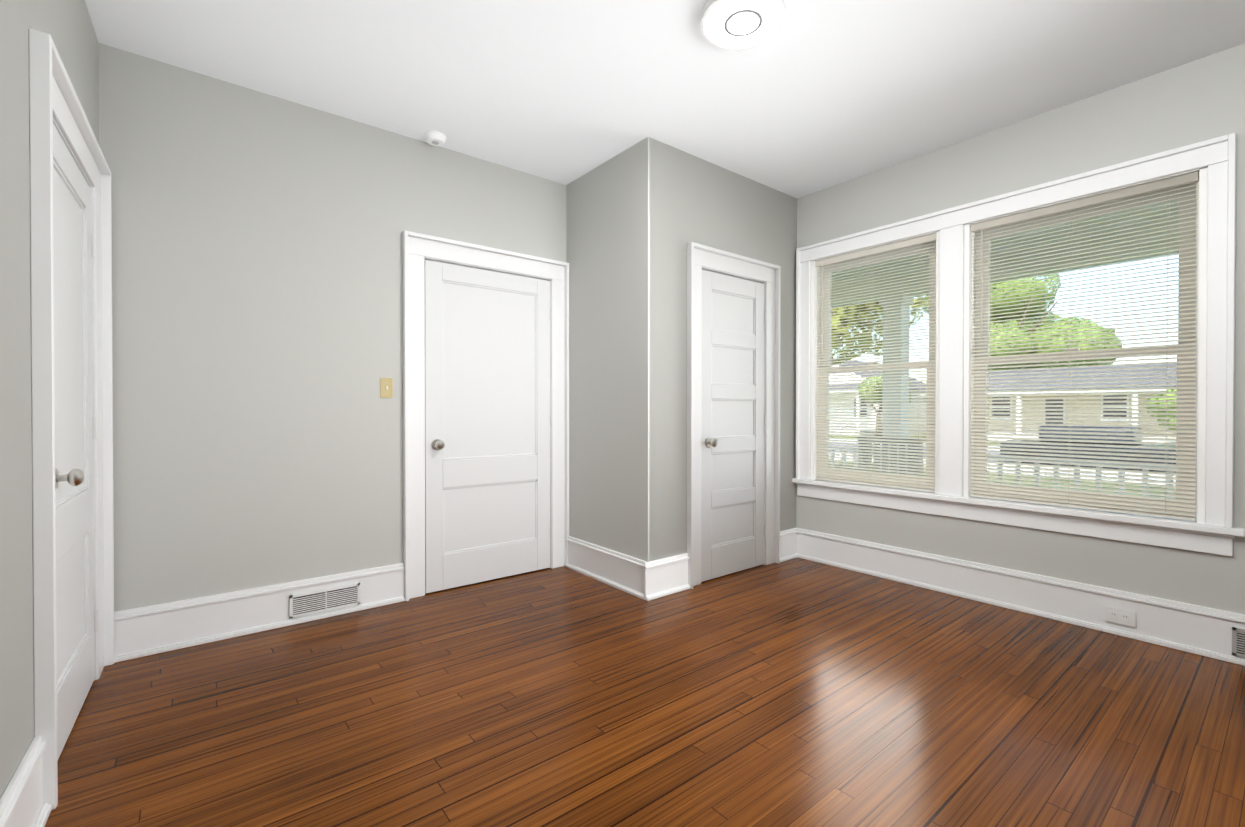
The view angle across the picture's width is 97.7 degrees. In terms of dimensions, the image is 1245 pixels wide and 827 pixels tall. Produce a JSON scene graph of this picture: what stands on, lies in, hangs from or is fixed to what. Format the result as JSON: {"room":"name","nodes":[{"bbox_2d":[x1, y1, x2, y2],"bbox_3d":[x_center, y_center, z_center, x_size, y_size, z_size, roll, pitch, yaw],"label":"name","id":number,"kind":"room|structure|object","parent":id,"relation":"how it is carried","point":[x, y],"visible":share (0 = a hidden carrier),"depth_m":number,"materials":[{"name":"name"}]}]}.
{"room":"empty bedroom","nodes":[
{"label":"empty bedroom","id":0,"kind":"room"},
{"bbox_2d":[0,0,98,797],"bbox_3d":[-1.232,-0.251,0.817,0.180,2.740,4.150,0,1,-37],"label":"wall","id":1,"kind":"structure","parent":0,"point":[67,26],"depth_m":1.40,"materials":[{"name":"grey paint"}]},
{"bbox_2d":[0,736,50,826],"bbox_3d":[-0.748,1.012,0.356,0.033,0.220,2.897,0,1,-37],"label":"baseboard","id":2,"kind":"structure","parent":1,"relation":"attached to","point":[21,802],"depth_m":1.40,"materials":[{"name":"white paint"}]},
{"bbox_2d":[29,28,114,809],"bbox_3d":[-2.007,0.025,1.907,0.202,2.172,1.106,0,1,-37],"label":"trim","id":3,"kind":"structure","parent":1,"relation":"attached to","point":[54,99],"depth_m":1.52,"materials":[{"name":"white paint"}]},
{"bbox_2d":[53,124,97,760],"bbox_3d":[-1.948,0.092,1.956,0.105,2.022,0.768,0,1,-37],"label":"door","id":4,"kind":"structure","parent":1,"relation":"in","point":[75,436],"depth_m":1.97,"materials":[{"name":"white paint"}]},
{"bbox_2d":[98,43,565,611],"bbox_3d":[-0.933,-0.271,3.616,4.640,2.740,0.180,0,1,-39],"label":"wall","id":5,"kind":"structure","parent":0,"point":[258,311],"depth_m":2.77,"materials":[{"name":"grey paint"}]},
{"bbox_2d":[114,563,404,662],"bbox_3d":[-1.788,0.995,2.807,1.282,0.220,0.033,0,1,-39],"label":"baseboard","id":6,"kind":"structure","parent":5,"relation":"attached to","point":[154,629],"depth_m":2.69,"materials":[{"name":"white paint"}]},
{"bbox_2d":[289,583,359,618],"bbox_3d":[-1.602,1.009,2.941,0.340,0.120,0.006,0,1,-39],"label":"air vent","id":7,"kind":"object","parent":5,"relation":"attached to","point":[315,602],"visible":1,"depth_m":2.94,"materials":[{"name":"white metal"}]},
{"bbox_2d":[380,378,392,397],"bbox_3d":[-1.365,-0.148,3.149,0.070,0.115,0.013,0,1,-39],"label":"switch plate","id":8,"kind":"object","parent":5,"relation":"attached to","point":[386,387],"visible":1,"depth_m":3.15,"materials":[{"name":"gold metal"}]},
{"bbox_2d":[402,230,568,600],"bbox_3d":[-0.888,0.013,3.614,1.141,2.172,0.202,0,1,-39],"label":"trim","id":9,"kind":"structure","parent":5,"relation":"attached to","point":[418,249],"depth_m":3.32,"materials":[{"name":"white paint"}]},
{"bbox_2d":[424,260,551,592],"bbox_3d":[-0.837,0.081,3.557,0.883,2.022,0.105,0,1,-39],"label":"door","id":10,"kind":"structure","parent":5,"relation":"in","point":[488,420],"depth_m":3.54,"materials":[{"name":"white paint"}]},
{"bbox_2d":[566,137,649,561],"bbox_3d":[-0.121,-0.271,3.579,0.012,2.740,0.890,0,1,-39],"label":"wall","id":11,"kind":"structure","parent":0,"point":[608,231],"depth_m":3.51,"materials":[{"name":"grey paint"}]},
{"bbox_2d":[564,536,655,600],"bbox_3d":[-0.129,0.990,3.561,0.033,0.220,0.923,0,1,-39],"label":"baseboard","id":12,"kind":"structure","parent":11,"relation":"attached to","point":[646,580],"depth_m":3.46,"materials":[{"name":"white paint"}]},
{"bbox_2d":[45,557,1244,826],"bbox_3d":[0.298,1.170,2.044,4.790,0.120,4.750,0,1,-39],"label":"floor","id":13,"kind":"structure","parent":0,"point":[797,691],"depth_m":1.98,"materials":[{"name":"brown wood"}]},
{"bbox_2d":[85,0,1244,197],"bbox_3d":[0.298,-1.690,2.023,4.690,0.120,4.150,0,1,-39],"label":"ceiling","id":14,"kind":"structure","parent":0,"point":[810,97],"depth_m":2.56,"materials":[{"name":"white paint"}]},
{"bbox_2d":[424,131,445,145],"bbox_3d":[-1.105,-1.618,3.213,0.124,0.041,0.124,0,1,-39],"label":"smoke detector","id":15,"kind":"object","parent":14,"relation":"attached to","point":[434,138],"visible":1,"depth_m":3.18,"materials":[{"name":"white plastic"}]},
{"bbox_2d":[700,0,786,49],"bbox_3d":[0.490,-1.606,2.209,0.344,0.049,0.344,0,1,-39],"label":"light fixture","id":16,"kind":"object","parent":14,"relation":"attached to","point":[735,24],"visible":1,"depth_m":2.20,"materials":[{"name":"white plastic"}]},
{"bbox_2d":[649,138,796,561],"bbox_3d":[0.704,-0.272,3.758,1.503,2.740,0.140,0,1,-39],"label":"wall","id":17,"kind":"structure","parent":0,"point":[694,199],"depth_m":3.40,"materials":[{"name":"grey paint"}]},
{"bbox_2d":[656,553,689,598],"bbox_3d":[0.298,0.991,3.333,0.296,0.220,0.036,0,1,-39],"label":"baseboard","id":18,"kind":"structure","parent":17,"relation":"attached to","point":[671,572],"depth_m":3.33,"materials":[{"name":"white paint"}]},
{"bbox_2d":[701,270,765,581],"bbox_3d":[0.780,0.080,3.709,0.668,2.022,0.105,0,1,-39],"label":"closet door","id":19,"kind":"structure","parent":17,"relation":"in","point":[733,525],"depth_m":3.71,"materials":[{"name":"white paint"}]},
{"bbox_2d":[687,242,780,588],"bbox_3d":[0.741,0.012,3.750,0.926,2.172,0.162,0,1,-39],"label":"trim","id":20,"kind":"structure","parent":17,"relation":"attached to","point":[700,257],"depth_m":3.65,"materials":[{"name":"white paint"}]},
{"bbox_2d":[780,528,797,561],"bbox_3d":[1.242,0.986,4.085,0.266,0.220,0.033,0,1,-39],"label":"baseboard","id":21,"kind":"structure","parent":17,"relation":"attached to","point":[788,538],"depth_m":4.09,"materials":[{"name":"white paint"}]},
{"bbox_2d":[796,43,1244,613],"bbox_3d":[2.053,-0.270,3.434,0.200,2.740,4.150,0,1,-39],"label":"wall","id":22,"kind":"structure","parent":0,"point":[1192,103],"depth_m":2.88,"materials":[{"name":"grey paint"}]},
{"bbox_2d":[792,133,1244,555],"bbox_3d":[2.095,-0.306,3.336,0.255,1.875,2.285,0,1,-39],"label":"window","id":23,"kind":"structure","parent":22,"relation":"in","point":[1130,209],"depth_m":2.91,"materials":[{"name":"white paint"}]},
{"bbox_2d":[815,233,935,491],"bbox_3d":[1.706,-0.319,3.738,0.038,1.622,0.836,0,1,-39],"label":"window blind","id":24,"kind":"object","parent":23,"relation":"attached to","point":[885,248],"visible":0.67,"depth_m":3.70,"materials":[{"name":"white plastic"}]},
{"bbox_2d":[818,241,935,489],"bbox_3d":[1.755,-0.317,3.778,0.068,1.628,0.840,0,1,-39],"label":"window","id":25,"kind":"structure","parent":23,"relation":"attached to","point":[923,247],"depth_m":3.74,"materials":[{"name":"clear glass"}]},
{"bbox_2d":[970,171,1198,520],"bbox_3d":[2.380,-0.313,2.894,0.038,1.622,0.936,0,1,-39],"label":"window blind","id":26,"kind":"object","parent":23,"relation":"attached to","point":[1180,180],"visible":0.94,"depth_m":2.83,"materials":[{"name":"white plastic"}]},
{"bbox_2d":[796,528,1244,665],"bbox_3d":[2.240,0.993,3.022,0.033,0.220,2.940,0,1,-39],"label":"baseboard","id":27,"kind":"structure","parent":22,"relation":"attached to","point":[1196,629],"depth_m":2.97,"materials":[{"name":"white paint"}]},
{"bbox_2d":[1104,606,1135,626],"bbox_3d":[2.475,1.011,2.708,0.008,0.072,0.116,0,1,-39],"label":"electrical outlet plate","id":28,"kind":"object","parent":22,"relation":"attached to","point":[1120,616],"visible":1,"depth_m":2.71,"materials":[{"name":"white plastic"}]},
{"bbox_2d":[1232,627,1244,657],"bbox_3d":[2.803,1.011,2.298,0.007,0.125,0.305,0,1,-39],"label":"air vent","id":29,"kind":"object","parent":22,"relation":"attached to","point":[1238,642],"visible":1,"depth_m":2.40,"materials":[{"name":"grey metal"}]},
{"label":"outside","id":30,"kind":"structure","parent":0,"visible":0},
{"bbox_2d":[829,433,1175,497],"bbox_3d":[32.736,1.799,38.685,180.000,0.300,180.000,0,1,-39],"label":"ground","id":31,"kind":"structure","parent":30,"point":[1032,477],"depth_m":14.37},
{"bbox_2d":[830,359,925,435],"bbox_3d":[18.259,-1.446,45.021,12.500,6.100,10.300,0,1,-39],"label":"house","id":32,"kind":"structure","parent":31,"relation":"on","point":[864,402],"depth_m":41.34,"materials":[{"name":"white"}]},
{"bbox_2d":[832,294,928,365],"bbox_3d":[4.983,-1.821,12.106,5.568,7.320,6.434,0,1,-39],"label":"tree","id":33,"kind":"object","parent":31,"relation":"on","point":[922,305],"depth_m":11.35,"materials":[{"name":"green plant"}]},
{"bbox_2d":[858,374,911,435],"bbox_3d":[17.200,-0.469,35.345,3.606,4.285,3.722,0,1,-39],"label":"tree","id":34,"kind":"object","parent":31,"relation":"on","point":[876,396],"depth_m":35.31,"materials":[{"name":"green plant"}]},
{"bbox_2d":[829,439,1175,485],"bbox_3d":[13.976,1.696,23.715,12.800,0.120,180.000,0,1,-39],"label":"street","id":35,"kind":"structure","parent":31,"relation":"on","point":[1028,466],"depth_m":17.13,"materials":[{"name":"grey asphalt"}]},
{"bbox_2d":[1000,426,1175,470],"bbox_3d":[15.155,1.086,17.743,1.860,1.375,4.400,0,1,-39],"label":"car","id":36,"kind":"object","parent":35,"relation":"on","point":[1092,446],"depth_m":17.00,"materials":[{"name":"grey"}]},
{"bbox_2d":[830,200,1178,497],"bbox_3d":[2.973,0.091,4.688,2.800,3.600,10.000,0,1,-39],"label":"porch","id":37,"kind":"object","parent":31,"relation":"on","point":[1069,246],"depth_m":4.94,"materials":[{"name":"white"}]},
{"bbox_2d":[854,437,923,475],"bbox_3d":[2.517,0.719,5.352,0.510,0.970,0.640,0,1,-39],"label":"porch chair","id":38,"kind":"object","parent":37,"relation":"on","point":[891,454],"depth_m":5.45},
{"bbox_2d":[923,273,1121,369],"bbox_3d":[32.578,-5.627,45.914,14.592,14.450,14.144,0,1,-39],"label":"tree","id":39,"kind":"object","parent":31,"relation":"on","point":[1044,314],"depth_m":42.52,"materials":[{"name":"green plant"}]},
{"bbox_2d":[919,363,1176,442],"bbox_3d":[28.629,-0.609,32.832,12.500,4.600,16.800,0,1,-39],"label":"house","id":40,"kind":"structure","parent":31,"relation":"on","point":[1139,374],"depth_m":31.21,"materials":[{"name":"beige"}]},
{"bbox_2d":[1146,389,1176,429],"bbox_3d":[25.394,0.207,24.189,2.751,3.092,2.931,0,1,-39],"label":"tree","id":41,"kind":"object","parent":31,"relation":"on","point":[1169,390],"depth_m":24.22,"materials":[{"name":"green plant"}]}
]}

